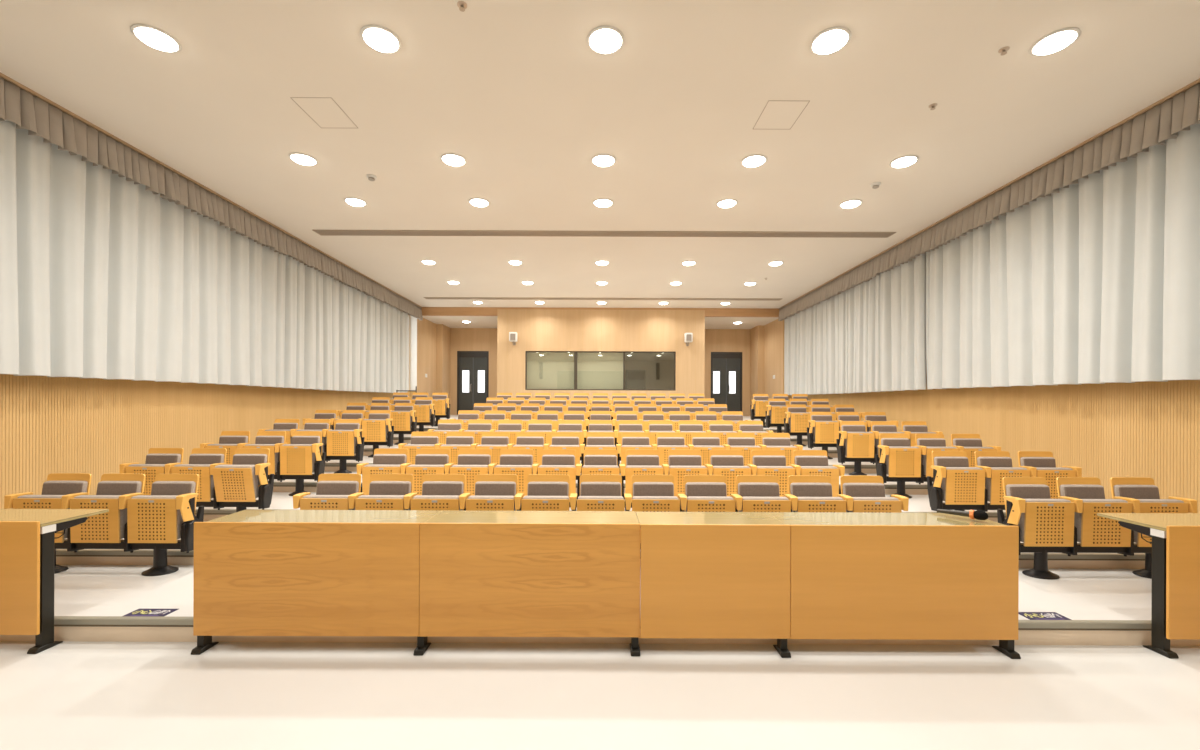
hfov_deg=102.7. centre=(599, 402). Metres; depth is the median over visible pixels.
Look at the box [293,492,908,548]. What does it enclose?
frame
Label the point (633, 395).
seat
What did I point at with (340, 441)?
seat cushion
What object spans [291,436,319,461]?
cushion
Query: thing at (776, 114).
ceiling hatch
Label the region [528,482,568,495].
cushion
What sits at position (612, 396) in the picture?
cushion
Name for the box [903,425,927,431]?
cushion
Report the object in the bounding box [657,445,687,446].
seat cushion
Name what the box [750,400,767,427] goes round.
frame
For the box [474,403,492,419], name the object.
seat
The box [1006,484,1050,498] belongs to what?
cushion
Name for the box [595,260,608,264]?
ceiling light
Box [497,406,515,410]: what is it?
cushion
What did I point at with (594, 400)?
seat
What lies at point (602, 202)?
ceiling light
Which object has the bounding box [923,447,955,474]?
seat cushion
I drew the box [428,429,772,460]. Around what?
frame
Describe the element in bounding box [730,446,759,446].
seat cushion
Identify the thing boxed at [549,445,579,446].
seat cushion
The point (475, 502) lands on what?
seat cushion
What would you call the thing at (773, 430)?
step
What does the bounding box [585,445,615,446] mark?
seat cushion
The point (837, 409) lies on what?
cushion
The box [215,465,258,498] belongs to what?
seat cushion
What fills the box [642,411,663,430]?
seat
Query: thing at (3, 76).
trim
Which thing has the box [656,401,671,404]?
cushion
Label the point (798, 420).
seat cushion
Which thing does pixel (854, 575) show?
desk
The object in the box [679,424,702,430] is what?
cushion
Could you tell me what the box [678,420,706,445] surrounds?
seat
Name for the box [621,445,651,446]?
seat cushion
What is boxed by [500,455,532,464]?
cushion
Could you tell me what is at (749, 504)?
seat cushion
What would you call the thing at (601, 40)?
diffuser
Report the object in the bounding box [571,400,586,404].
cushion
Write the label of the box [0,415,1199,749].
floor
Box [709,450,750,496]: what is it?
seat
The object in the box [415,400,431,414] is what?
cushion
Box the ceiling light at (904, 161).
[889,155,918,167]
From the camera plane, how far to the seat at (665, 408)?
9.99 m
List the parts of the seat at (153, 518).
backrest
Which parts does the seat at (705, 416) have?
backrest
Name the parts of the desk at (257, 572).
leg, leg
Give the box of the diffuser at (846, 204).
[841,201,860,207]
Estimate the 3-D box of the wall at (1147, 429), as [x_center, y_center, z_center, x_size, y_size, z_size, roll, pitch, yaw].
[5.967,-0.657,7.000,0.690,4.780,22.000,0,0,0]
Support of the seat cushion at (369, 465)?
on the seat at (385, 460)
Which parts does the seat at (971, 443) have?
backrest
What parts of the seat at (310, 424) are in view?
backrest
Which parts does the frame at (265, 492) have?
armrest, armrest, armrest, armrest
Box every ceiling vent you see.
[312,230,895,237]
[424,297,781,300]
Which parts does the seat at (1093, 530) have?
backrest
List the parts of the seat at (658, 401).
backrest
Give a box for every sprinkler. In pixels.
[457,1,466,11]
[929,103,937,109]
[998,46,1009,55]
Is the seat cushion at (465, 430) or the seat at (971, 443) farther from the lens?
the seat cushion at (465, 430)
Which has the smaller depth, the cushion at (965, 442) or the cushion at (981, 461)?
the cushion at (981, 461)
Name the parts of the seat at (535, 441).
backrest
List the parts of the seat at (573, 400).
backrest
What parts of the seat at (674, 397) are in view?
backrest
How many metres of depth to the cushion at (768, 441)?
6.67 m
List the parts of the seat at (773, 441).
backrest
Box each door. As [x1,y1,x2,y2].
[457,351,488,414]
[711,352,741,410]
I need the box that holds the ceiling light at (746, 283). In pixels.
[744,282,756,285]
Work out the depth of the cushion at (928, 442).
6.63 m
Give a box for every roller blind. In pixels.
[527,352,573,388]
[577,353,622,388]
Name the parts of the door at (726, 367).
pane, pane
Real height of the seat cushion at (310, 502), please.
0.384 m
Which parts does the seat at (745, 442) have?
backrest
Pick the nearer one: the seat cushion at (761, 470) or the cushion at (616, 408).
the seat cushion at (761, 470)
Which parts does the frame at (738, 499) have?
armrest, armrest, armrest, armrest, armrest, armrest, armrest, armrest, armrest, armrest, armrest, armrest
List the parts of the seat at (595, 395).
backrest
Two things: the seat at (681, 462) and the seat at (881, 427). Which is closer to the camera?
the seat at (681, 462)
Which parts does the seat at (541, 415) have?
backrest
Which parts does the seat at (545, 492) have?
backrest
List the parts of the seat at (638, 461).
backrest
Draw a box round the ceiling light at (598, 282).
[596,281,607,284]
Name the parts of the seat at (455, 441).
backrest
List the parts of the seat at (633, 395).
backrest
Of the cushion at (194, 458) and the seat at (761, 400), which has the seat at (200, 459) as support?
the cushion at (194, 458)
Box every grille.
[510,334,514,339]
[686,334,691,340]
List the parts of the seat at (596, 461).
backrest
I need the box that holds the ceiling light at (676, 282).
[670,281,681,284]
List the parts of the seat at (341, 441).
backrest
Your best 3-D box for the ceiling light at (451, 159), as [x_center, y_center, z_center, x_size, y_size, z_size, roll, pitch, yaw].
[-1.823,-3.003,5.980,0.316,0.045,0.316,0,0,0]
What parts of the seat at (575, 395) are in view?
backrest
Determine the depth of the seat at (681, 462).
5.54 m
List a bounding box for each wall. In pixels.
[0,315,449,508]
[450,309,749,415]
[625,353,673,388]
[750,319,1199,512]
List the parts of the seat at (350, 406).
backrest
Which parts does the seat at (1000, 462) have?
backrest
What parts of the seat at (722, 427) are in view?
backrest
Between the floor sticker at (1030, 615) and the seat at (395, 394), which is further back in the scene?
the seat at (395, 394)
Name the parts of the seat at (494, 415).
backrest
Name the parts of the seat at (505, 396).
backrest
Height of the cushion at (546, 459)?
0.348 m
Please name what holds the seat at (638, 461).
on the frame at (491, 466)
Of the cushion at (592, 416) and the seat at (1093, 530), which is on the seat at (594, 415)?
the cushion at (592, 416)
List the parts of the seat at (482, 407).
backrest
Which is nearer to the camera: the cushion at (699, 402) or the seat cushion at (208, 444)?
the seat cushion at (208, 444)
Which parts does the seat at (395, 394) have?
backrest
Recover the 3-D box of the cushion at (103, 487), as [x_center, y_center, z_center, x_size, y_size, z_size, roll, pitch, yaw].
[-4.428,0.899,4.414,0.380,0.348,0.110,0,0,0]
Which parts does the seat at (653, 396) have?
backrest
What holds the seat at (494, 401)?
on the frame at (589, 405)
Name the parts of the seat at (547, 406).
backrest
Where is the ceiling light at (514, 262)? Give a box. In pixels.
[508,260,522,264]
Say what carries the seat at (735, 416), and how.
on the frame at (586, 420)
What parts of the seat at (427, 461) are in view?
backrest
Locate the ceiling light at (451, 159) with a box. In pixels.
[440,153,466,165]
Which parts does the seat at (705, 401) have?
backrest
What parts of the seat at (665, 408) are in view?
backrest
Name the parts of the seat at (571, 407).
backrest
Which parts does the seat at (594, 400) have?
backrest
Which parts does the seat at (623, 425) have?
backrest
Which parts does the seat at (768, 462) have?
backrest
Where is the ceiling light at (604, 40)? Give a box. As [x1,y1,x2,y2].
[587,26,624,54]
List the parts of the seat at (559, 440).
backrest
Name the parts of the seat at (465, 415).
backrest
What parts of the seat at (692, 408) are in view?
backrest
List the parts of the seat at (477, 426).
backrest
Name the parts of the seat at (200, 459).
backrest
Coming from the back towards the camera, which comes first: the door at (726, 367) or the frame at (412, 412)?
the door at (726, 367)
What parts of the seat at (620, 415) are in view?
backrest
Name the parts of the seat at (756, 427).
backrest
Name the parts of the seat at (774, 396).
backrest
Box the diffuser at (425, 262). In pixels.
[422,261,434,264]
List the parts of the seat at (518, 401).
backrest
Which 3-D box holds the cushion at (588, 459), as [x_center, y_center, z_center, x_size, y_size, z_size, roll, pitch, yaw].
[0.007,0.785,5.572,0.380,0.348,0.110,0,0,0]
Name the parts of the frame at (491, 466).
armrest, armrest, armrest, armrest, armrest, armrest, armrest, armrest, armrest, armrest, armrest, armrest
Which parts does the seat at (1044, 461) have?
backrest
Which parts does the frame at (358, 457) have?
armrest, armrest, armrest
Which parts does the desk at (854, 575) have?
leg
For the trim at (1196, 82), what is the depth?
6.04 m
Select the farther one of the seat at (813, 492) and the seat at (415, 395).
the seat at (415, 395)
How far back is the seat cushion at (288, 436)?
7.55 m
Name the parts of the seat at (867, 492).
backrest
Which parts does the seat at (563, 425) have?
backrest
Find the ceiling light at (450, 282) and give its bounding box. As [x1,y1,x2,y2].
[447,281,459,283]
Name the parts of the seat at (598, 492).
backrest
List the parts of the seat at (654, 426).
backrest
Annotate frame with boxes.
[4,492,203,575]
[119,462,273,511]
[200,443,325,495]
[258,429,364,473]
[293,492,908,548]
[303,418,393,456]
[337,410,416,444]
[356,463,844,511]
[366,404,434,431]
[390,398,449,425]
[398,443,802,479]
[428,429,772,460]
[477,419,750,443]
[563,411,637,419]
[567,404,633,419]
[570,399,630,409]
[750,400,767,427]
[765,405,834,432]
[784,412,863,445]
[807,420,897,458]
[836,431,942,475]
[875,445,1000,497]
[927,466,1081,512]
[997,496,1196,579]
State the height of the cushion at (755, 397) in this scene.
0.348 m
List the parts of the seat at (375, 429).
backrest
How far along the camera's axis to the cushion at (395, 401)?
11.09 m
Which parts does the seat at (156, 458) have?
backrest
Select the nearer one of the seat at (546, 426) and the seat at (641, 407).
the seat at (546, 426)
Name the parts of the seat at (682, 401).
backrest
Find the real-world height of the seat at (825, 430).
0.568 m
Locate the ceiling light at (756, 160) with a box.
[741,154,766,167]
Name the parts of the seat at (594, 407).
backrest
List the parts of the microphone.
handle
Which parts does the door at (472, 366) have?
pane, pane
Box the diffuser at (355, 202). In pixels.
[346,199,364,205]
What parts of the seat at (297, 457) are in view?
backrest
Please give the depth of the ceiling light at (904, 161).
5.93 m
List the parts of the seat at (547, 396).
backrest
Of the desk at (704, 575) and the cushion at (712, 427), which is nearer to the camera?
the desk at (704, 575)
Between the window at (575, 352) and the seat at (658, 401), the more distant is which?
the window at (575, 352)
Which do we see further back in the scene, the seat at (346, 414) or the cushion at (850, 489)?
the seat at (346, 414)
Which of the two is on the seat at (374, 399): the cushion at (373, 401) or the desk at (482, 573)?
the cushion at (373, 401)
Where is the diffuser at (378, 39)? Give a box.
[364,28,397,51]
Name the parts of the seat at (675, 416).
backrest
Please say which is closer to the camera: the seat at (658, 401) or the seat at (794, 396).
the seat at (658, 401)
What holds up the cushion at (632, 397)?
on the seat at (633, 395)
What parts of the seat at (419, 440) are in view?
backrest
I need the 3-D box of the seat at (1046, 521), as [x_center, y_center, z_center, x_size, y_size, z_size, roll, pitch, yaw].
[3.940,0.979,4.341,0.424,0.568,0.292,0,0,0]
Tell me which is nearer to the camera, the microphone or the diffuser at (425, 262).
the microphone
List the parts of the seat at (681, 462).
backrest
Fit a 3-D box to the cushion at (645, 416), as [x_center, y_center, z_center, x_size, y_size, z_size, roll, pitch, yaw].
[0.989,0.396,8.896,0.380,0.348,0.110,0,0,0]
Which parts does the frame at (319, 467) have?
armrest, armrest, armrest, armrest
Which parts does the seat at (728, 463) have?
backrest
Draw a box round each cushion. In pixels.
[17,495,69,538]
[41,481,87,494]
[74,495,126,538]
[96,481,141,494]
[129,464,164,466]
[131,495,182,538]
[145,454,180,463]
[151,481,195,494]
[174,464,213,498]
[189,454,223,463]
[207,444,236,445]
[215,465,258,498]
[219,436,247,443]
[232,454,266,484]
[245,444,277,472]
[255,436,283,460]
[265,430,291,441]
[273,423,297,429]
[282,444,314,472]
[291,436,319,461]
[296,430,323,452]
[303,495,351,509]
[304,423,328,444]
[316,481,358,509]
[329,430,355,453]
[335,423,359,444]
[341,413,362,428]
[346,406,364,409]
[358,495,405,509]
[363,419,386,439]
[364,464,399,466]
[369,413,389,431]
[369,481,410,509]
[370,406,388,409]
[372,400,388,402]
[373,454,406,464]
[391,411,410,428]
[393,395,407,398]
[394,400,409,403]
[394,406,412,422]
[405,444,434,445]
[408,465,444,473]
[411,436,438,443]
[412,395,427,398]
[413,495,460,509]
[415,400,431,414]
[415,454,448,464]
[422,481,463,509]
[432,395,446,407]
[438,423,461,429]
[441,444,470,445]
[446,436,473,444]
[451,465,488,473]
[457,454,490,464]
[458,414,478,419]
[464,430,489,431]
[468,423,491,429]
[468,495,514,510]
[474,406,491,410]
[475,481,515,495]
[477,445,507,448]
[481,436,508,444]
[484,414,504,419]
[486,400,502,404]
[495,430,520,431]
[495,465,531,466]
[497,395,511,398]
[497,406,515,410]
[498,424,521,430]
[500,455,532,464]
[508,400,523,404]
[511,414,531,419]
[514,445,543,446]
[516,395,530,398]
[516,437,543,445]
[521,406,538,410]
[523,496,568,498]
[526,430,551,431]
[528,424,551,430]
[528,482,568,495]
[529,400,544,404]
[535,395,549,398]
[537,414,557,419]
[539,465,575,467]
[542,455,574,464]
[544,406,562,411]
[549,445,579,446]
[550,400,565,404]
[552,437,578,444]
[554,395,568,398]
[559,424,581,430]
[564,414,583,419]
[568,407,585,411]
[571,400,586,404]
[574,396,588,399]
[578,496,623,499]
[580,482,620,495]
[582,465,618,467]
[584,455,616,464]
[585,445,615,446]
[587,437,613,444]
[589,424,611,430]
[590,414,610,419]
[591,407,609,410]
[592,401,608,403]
[593,396,607,397]
[612,396,626,399]
[613,401,629,404]
[615,407,632,411]
[617,414,636,419]
[619,424,641,430]
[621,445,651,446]
[622,437,648,444]
[626,455,658,465]
[626,465,661,467]
[631,396,645,399]
[632,496,678,499]
[633,482,673,495]
[635,401,650,404]
[638,407,656,411]
[643,414,663,419]
[649,424,672,430]
[651,396,665,399]
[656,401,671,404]
[657,437,684,445]
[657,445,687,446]
[662,407,679,411]
[669,415,689,419]
[669,455,700,465]
[669,466,705,467]
[670,396,684,399]
[677,401,692,404]
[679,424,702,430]
[685,407,703,411]
[685,482,726,496]
[686,496,733,511]
[689,396,703,399]
[692,437,719,445]
[693,445,723,449]
[696,415,716,419]
[698,401,713,404]
[709,407,726,411]
[709,424,732,430]
[711,431,736,432]
[711,455,743,465]
[712,466,749,474]
[722,415,742,420]
[727,437,754,445]
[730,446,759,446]
[738,482,779,511]
[739,424,762,430]
[741,497,788,511]
[742,431,767,432]
[753,455,785,465]
[754,396,768,409]
[756,466,792,474]
[762,437,789,445]
[767,446,796,447]
[769,401,785,414]
[773,396,787,399]
[788,407,805,423]
[790,401,806,405]
[790,412,808,430]
[790,483,831,511]
[793,396,807,399]
[795,456,827,465]
[795,497,843,511]
[800,466,836,474]
[811,415,831,433]
[812,401,828,404]
[812,407,829,411]
[814,421,837,441]
[836,408,854,411]
[838,415,858,430]
[841,425,865,446]
[843,483,884,511]
[845,432,872,455]
[849,497,898,511]
[872,425,896,446]
[876,432,903,454]
[881,438,909,463]
[886,446,918,474]
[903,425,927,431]
[917,438,945,463]
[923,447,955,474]
[934,457,968,487]
[942,467,982,500]
[953,438,981,446]
[964,447,993,448]
[977,457,1011,487]
[986,467,1026,501]
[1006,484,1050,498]
[1018,499,1070,542]
[1020,457,1055,467]
[1035,467,1072,469]
[1060,484,1104,498]
[1074,499,1127,542]
[1114,485,1159,498]
[1132,499,1183,542]
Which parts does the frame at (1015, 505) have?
armrest, armrest, armrest, armrest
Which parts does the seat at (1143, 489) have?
backrest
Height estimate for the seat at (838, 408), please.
0.568 m
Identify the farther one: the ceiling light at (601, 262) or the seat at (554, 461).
the ceiling light at (601, 262)
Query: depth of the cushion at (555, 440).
6.66 m
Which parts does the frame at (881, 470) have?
armrest, armrest, armrest, armrest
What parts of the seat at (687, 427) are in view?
backrest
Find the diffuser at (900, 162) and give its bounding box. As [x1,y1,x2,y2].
[892,157,915,167]
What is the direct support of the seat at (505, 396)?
on the frame at (590, 400)
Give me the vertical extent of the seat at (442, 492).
0.568 m
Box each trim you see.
[0,72,421,307]
[54,616,1150,630]
[56,549,1144,560]
[195,509,1005,517]
[274,482,926,488]
[325,463,875,468]
[364,448,836,452]
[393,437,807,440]
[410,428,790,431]
[422,307,778,316]
[497,307,704,309]
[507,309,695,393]
[778,78,1199,308]
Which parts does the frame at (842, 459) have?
armrest, armrest, armrest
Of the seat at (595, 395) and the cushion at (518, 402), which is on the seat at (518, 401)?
the cushion at (518, 402)
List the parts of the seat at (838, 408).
backrest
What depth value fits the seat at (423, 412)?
10.90 m
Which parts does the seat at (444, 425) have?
backrest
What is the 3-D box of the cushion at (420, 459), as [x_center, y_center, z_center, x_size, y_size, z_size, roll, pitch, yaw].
[-1.953,0.777,5.572,0.380,0.348,0.110,0,0,0]
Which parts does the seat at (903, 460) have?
backrest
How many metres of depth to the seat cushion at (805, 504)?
4.25 m
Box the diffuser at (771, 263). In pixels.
[769,262,781,265]
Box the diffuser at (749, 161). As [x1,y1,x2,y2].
[743,156,764,166]
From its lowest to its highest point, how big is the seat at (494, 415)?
0.568 m
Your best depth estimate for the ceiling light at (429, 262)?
10.28 m
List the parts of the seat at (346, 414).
backrest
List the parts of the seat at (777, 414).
backrest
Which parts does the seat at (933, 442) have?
backrest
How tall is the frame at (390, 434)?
0.700 m
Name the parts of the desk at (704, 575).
leg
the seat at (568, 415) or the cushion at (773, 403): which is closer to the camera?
the seat at (568, 415)
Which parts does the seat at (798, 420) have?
backrest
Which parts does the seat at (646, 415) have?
backrest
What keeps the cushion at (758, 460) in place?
on the seat at (768, 462)
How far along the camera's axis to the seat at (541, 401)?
11.10 m
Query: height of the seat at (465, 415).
0.568 m
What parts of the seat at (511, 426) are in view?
backrest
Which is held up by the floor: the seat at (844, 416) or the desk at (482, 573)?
the desk at (482, 573)
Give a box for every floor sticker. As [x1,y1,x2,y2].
[124,609,177,616]
[1018,612,1070,619]
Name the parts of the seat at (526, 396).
backrest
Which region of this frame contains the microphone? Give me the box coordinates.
[937,509,987,519]
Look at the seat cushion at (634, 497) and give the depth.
4.28 m
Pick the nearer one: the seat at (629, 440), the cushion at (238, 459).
the cushion at (238, 459)
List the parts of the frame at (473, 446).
armrest, armrest, armrest, armrest, armrest, armrest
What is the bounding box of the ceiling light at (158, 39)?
[130,24,181,52]
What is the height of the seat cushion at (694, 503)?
0.384 m
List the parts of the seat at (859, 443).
backrest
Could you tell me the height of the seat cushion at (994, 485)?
0.384 m
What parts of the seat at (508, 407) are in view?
backrest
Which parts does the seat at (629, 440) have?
backrest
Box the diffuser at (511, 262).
[509,261,520,264]
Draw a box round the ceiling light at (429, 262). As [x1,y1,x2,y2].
[421,260,435,264]
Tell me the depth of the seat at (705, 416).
8.88 m
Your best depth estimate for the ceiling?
4.96 m
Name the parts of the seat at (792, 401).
backrest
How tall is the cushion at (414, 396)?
0.348 m
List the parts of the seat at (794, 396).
backrest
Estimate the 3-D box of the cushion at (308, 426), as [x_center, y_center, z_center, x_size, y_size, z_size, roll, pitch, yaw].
[-4.586,0.505,7.759,0.380,0.348,0.110,0,0,0]
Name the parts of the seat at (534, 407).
backrest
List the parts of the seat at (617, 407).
backrest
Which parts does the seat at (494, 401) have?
backrest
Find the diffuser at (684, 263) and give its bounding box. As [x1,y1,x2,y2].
[683,262,694,265]
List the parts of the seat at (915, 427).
backrest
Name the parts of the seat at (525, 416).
backrest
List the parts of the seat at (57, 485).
backrest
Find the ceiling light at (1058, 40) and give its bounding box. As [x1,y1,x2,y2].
[1029,27,1080,55]
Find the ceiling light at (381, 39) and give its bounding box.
[360,25,401,53]
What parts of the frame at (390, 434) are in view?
armrest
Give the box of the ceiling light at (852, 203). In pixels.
[839,199,862,207]
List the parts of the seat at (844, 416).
backrest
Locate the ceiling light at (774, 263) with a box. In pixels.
[768,261,782,265]
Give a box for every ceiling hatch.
[290,97,357,127]
[753,101,809,128]
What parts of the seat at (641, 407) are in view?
backrest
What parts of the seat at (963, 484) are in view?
backrest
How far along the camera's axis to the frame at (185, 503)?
4.25 m
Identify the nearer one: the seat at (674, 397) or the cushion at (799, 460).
the cushion at (799, 460)
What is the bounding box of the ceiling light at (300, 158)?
[289,153,317,165]
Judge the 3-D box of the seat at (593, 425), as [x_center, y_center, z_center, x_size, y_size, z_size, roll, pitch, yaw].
[0.008,0.571,7.714,0.424,0.568,0.294,0,0,0]
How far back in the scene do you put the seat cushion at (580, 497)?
4.27 m
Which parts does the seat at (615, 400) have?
backrest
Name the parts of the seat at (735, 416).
backrest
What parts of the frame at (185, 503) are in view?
armrest, armrest, armrest, armrest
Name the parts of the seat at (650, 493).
backrest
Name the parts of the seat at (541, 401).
backrest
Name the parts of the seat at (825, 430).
backrest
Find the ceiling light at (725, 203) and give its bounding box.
[716,199,737,207]
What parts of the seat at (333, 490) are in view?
backrest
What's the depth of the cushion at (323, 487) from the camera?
4.45 m
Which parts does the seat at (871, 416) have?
backrest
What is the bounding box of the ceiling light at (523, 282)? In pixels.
[521,281,533,284]
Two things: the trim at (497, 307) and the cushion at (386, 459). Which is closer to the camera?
the cushion at (386, 459)
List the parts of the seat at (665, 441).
backrest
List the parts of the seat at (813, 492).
backrest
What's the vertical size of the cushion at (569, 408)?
0.348 m
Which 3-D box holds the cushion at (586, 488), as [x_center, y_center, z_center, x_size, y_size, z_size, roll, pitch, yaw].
[0.006,0.916,4.464,0.380,0.348,0.110,0,0,0]
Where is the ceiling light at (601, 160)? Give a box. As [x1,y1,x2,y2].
[591,154,615,166]
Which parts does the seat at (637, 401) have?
backrest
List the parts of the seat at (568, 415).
backrest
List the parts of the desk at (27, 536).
panel, leg, support arm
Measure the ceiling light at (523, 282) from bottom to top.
0.045 m
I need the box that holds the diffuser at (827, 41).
[813,30,847,53]
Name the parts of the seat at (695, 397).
backrest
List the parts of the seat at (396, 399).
backrest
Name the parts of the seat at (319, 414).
backrest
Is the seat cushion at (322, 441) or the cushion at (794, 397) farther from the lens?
the cushion at (794, 397)
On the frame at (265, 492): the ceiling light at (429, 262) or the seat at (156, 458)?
the seat at (156, 458)
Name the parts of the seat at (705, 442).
backrest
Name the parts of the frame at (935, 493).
armrest, armrest, armrest, armrest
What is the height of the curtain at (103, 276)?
2.736 m
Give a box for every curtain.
[0,120,407,392]
[784,252,926,394]
[926,124,1199,389]
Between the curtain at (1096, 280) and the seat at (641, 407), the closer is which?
the curtain at (1096, 280)
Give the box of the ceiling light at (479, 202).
[468,198,489,206]
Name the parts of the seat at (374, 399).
backrest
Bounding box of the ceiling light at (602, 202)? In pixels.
[593,198,612,206]
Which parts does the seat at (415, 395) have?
backrest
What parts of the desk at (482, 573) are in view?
leg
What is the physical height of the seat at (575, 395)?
0.568 m
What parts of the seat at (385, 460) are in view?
backrest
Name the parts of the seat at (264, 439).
backrest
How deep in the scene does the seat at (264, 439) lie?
6.62 m
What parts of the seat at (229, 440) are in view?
backrest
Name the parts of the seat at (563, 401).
backrest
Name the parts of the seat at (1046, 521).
backrest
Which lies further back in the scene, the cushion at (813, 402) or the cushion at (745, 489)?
the cushion at (813, 402)
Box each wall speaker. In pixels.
[509,332,516,344]
[684,333,692,345]
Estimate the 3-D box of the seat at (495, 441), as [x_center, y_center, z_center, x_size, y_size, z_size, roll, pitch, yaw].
[-1.463,0.696,6.609,0.424,0.568,0.289,0,0,0]
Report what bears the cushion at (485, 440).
on the seat at (495, 441)
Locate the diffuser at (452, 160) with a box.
[443,155,464,165]
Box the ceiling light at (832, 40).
[809,27,850,55]
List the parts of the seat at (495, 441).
backrest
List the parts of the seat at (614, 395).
backrest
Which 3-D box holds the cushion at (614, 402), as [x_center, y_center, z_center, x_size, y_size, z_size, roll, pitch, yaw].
[0.499,0.132,11.112,0.380,0.348,0.110,0,0,0]
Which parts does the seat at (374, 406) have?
backrest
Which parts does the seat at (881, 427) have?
backrest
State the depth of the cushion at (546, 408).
9.99 m
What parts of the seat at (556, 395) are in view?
backrest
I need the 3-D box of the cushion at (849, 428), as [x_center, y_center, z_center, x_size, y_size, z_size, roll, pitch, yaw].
[4.102,0.539,7.759,0.380,0.348,0.110,0,0,0]
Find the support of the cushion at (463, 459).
on the seat at (471, 462)
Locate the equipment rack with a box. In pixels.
[625,370,645,388]
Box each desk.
[0,509,108,653]
[191,510,441,655]
[419,510,639,655]
[636,511,790,657]
[767,512,1020,658]
[1097,513,1199,657]
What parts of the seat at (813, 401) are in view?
backrest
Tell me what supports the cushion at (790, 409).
on the seat at (798, 420)
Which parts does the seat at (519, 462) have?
backrest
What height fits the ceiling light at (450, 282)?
0.045 m
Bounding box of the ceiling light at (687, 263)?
[681,261,695,265]
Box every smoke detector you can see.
[366,174,376,180]
[870,182,880,188]
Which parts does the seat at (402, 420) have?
backrest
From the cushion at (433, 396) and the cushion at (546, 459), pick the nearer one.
the cushion at (546, 459)
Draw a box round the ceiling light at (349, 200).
[344,197,366,206]
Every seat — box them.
[13,473,91,542]
[70,473,144,542]
[125,448,183,494]
[127,474,198,542]
[171,448,226,501]
[205,431,249,464]
[212,448,269,501]
[243,431,285,474]
[265,419,299,443]
[280,431,321,474]
[296,419,329,455]
[300,473,360,509]
[314,410,336,429]
[327,419,360,455]
[334,410,363,429]
[340,403,365,418]
[355,474,412,509]
[362,410,390,441]
[362,448,407,494]
[364,403,389,418]
[366,397,389,410]
[390,392,408,403]
[390,397,410,410]
[391,403,413,430]
[403,432,439,464]
[406,449,449,494]
[411,393,427,403]
[411,474,465,510]
[414,397,432,421]
[432,393,447,414]
[432,419,462,443]
[439,432,474,464]
[450,449,491,495]
[458,410,479,429]
[464,420,492,444]
[466,474,517,510]
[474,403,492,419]
[476,432,509,464]
[483,410,505,429]
[486,398,503,409]
[494,449,533,498]
[495,420,522,444]
[497,393,511,402]
[497,403,515,419]
[507,398,524,410]
[511,411,531,430]
[512,432,544,465]
[516,393,530,402]
[521,403,539,419]
[521,474,569,510]
[526,420,552,445]
[529,398,545,410]
[535,393,550,402]
[537,411,558,430]
[538,449,575,501]
[544,403,562,419]
[548,432,579,475]
[550,398,566,410]
[554,393,569,410]
[557,420,582,456]
[563,411,584,441]
[568,404,586,429]
[571,398,587,418]
[573,393,588,410]
[577,474,624,510]
[582,449,619,474]
[585,432,615,448]
[588,420,612,431]
[590,411,610,419]
[591,404,609,410]
[592,398,608,403]
[593,393,607,397]
[611,393,626,410]
[613,398,629,418]
[614,404,632,429]
[616,411,637,442]
[618,420,643,456]
[621,432,652,475]
[625,449,663,502]
[631,393,646,410]
[632,475,679,542]
[634,398,650,417]
[638,404,656,419]
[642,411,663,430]
[648,420,675,445]
[650,393,665,403]
[655,398,671,410]
[656,432,688,467]
[661,404,679,419]
[667,449,706,498]
[669,393,684,403]
[669,411,689,430]
[676,398,692,410]
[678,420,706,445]
[684,475,734,511]
[685,404,703,419]
[689,394,703,403]
[691,433,724,465]
[695,411,716,430]
[697,398,714,410]
[708,404,726,419]
[708,420,736,445]
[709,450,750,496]
[721,411,742,430]
[726,433,761,465]
[736,475,790,511]
[738,421,767,445]
[751,450,794,496]
[753,394,768,415]
[761,433,797,465]
[768,399,786,423]
[772,394,789,405]
[787,404,809,431]
[788,475,845,511]
[790,399,810,411]
[792,394,810,405]
[793,450,838,496]
[810,412,838,443]
[811,399,833,411]
[811,405,836,420]
[835,405,860,420]
[837,412,866,431]
[840,421,874,457]
[840,475,901,512]
[864,412,886,431]
[871,421,905,457]
[879,433,920,476]
[901,421,937,446]
[915,434,958,476]
[932,451,984,504]
[951,434,995,466]
[975,451,1029,504]
[1002,477,1074,546]
[1018,451,1075,498]
[1056,477,1131,546]
[1110,477,1188,546]
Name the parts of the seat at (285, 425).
backrest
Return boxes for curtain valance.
[0,77,422,319]
[778,84,1199,320]
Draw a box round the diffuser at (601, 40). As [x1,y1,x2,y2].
[590,29,620,52]
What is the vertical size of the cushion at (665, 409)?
0.348 m
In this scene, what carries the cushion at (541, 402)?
on the seat at (541, 401)
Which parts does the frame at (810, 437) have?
armrest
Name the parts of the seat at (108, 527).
backrest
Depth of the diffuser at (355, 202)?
7.20 m
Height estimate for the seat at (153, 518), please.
0.568 m
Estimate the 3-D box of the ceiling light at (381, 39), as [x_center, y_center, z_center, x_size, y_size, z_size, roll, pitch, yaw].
[-1.823,-3.003,4.000,0.316,0.045,0.316,0,0,0]
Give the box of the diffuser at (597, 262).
[596,261,607,264]
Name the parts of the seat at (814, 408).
backrest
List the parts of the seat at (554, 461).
backrest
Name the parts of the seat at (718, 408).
backrest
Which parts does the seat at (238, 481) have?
backrest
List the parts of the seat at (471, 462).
backrest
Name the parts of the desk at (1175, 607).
support arm, leg, panel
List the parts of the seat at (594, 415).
backrest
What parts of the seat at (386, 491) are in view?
backrest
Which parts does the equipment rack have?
door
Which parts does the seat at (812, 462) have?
backrest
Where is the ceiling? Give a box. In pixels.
[0,0,1199,328]
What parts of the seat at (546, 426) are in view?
backrest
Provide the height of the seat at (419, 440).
0.568 m
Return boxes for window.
[408,316,408,389]
[525,351,675,390]

